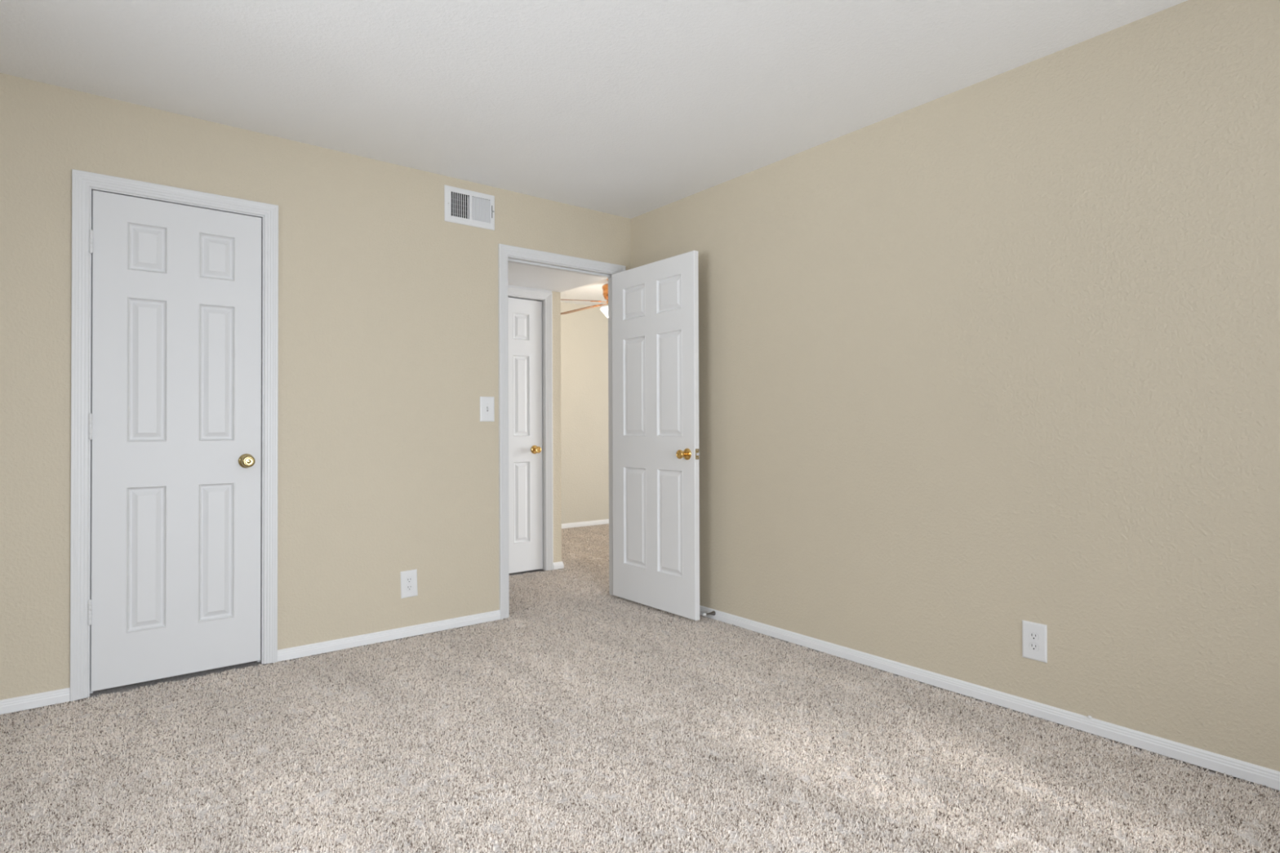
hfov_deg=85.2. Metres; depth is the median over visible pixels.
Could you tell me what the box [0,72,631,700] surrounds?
wall
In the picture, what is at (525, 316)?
door
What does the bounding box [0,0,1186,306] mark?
ceiling
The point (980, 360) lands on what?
wall
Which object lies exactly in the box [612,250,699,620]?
door
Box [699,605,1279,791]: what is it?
baseboard
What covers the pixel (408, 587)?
receptacle
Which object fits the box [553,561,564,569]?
baseboard
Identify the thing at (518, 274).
ceiling
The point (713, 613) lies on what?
door stop
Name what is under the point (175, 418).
door
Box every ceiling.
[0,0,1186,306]
[507,262,607,292]
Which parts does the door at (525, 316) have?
knob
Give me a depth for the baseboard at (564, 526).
7.66 m
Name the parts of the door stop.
rod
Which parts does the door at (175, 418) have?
knob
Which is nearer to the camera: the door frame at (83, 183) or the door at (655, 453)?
the door frame at (83, 183)
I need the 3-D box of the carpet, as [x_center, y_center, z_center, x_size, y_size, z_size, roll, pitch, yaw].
[-0.396,1.095,3.749,6.300,0.001,6.416,0,0,-38]
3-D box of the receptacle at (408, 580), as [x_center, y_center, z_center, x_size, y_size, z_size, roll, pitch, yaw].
[-1.198,0.798,3.611,0.034,0.029,0.003,0,0,-38]
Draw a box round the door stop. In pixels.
[702,610,715,616]
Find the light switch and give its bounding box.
[480,396,494,421]
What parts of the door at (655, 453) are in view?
knob, latch plate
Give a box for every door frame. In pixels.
[70,168,278,702]
[497,243,626,619]
[507,284,553,570]
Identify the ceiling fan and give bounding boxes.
[560,278,608,317]
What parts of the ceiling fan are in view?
blade, blade, lamp shade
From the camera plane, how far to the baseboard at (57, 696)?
2.70 m
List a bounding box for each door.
[87,190,262,692]
[507,297,542,573]
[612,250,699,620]
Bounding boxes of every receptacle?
[405,577,412,583]
[405,584,413,591]
[1028,631,1039,640]
[1028,642,1039,651]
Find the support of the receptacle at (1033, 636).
attached to the wall outlet at (1034, 635)
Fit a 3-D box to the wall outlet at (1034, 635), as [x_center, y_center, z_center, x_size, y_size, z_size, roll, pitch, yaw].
[1.468,0.801,2.591,0.008,0.139,0.086,0,0,-38]
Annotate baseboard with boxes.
[0,687,70,715]
[277,609,500,662]
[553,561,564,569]
[561,519,608,528]
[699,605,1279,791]
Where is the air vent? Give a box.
[444,184,494,230]
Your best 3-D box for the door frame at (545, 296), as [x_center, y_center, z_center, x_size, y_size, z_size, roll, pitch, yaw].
[-0.994,0.029,5.112,0.752,2.127,0.112,0,0,-38]
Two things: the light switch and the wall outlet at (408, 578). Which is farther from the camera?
the light switch
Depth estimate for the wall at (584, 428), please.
7.67 m
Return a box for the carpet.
[0,524,1279,852]
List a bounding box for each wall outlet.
[400,568,417,598]
[1022,620,1047,662]
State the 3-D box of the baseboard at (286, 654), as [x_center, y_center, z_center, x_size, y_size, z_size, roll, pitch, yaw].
[-1.234,1.064,3.579,1.144,0.052,0.012,0,0,-38]
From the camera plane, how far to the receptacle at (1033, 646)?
2.59 m
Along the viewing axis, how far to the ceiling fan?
6.25 m
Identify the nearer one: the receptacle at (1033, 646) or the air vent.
the receptacle at (1033, 646)
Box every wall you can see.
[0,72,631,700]
[551,291,561,562]
[560,302,608,524]
[631,0,1279,771]
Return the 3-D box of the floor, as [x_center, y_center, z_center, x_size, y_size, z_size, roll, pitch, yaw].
[0.688,1.147,3.829,9.500,0.111,8.000,0,0,-38]
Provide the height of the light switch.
0.139 m
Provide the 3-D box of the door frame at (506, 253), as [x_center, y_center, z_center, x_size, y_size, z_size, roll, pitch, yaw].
[-0.472,0.027,4.244,0.895,2.122,0.112,0,0,-38]
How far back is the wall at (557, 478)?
5.34 m

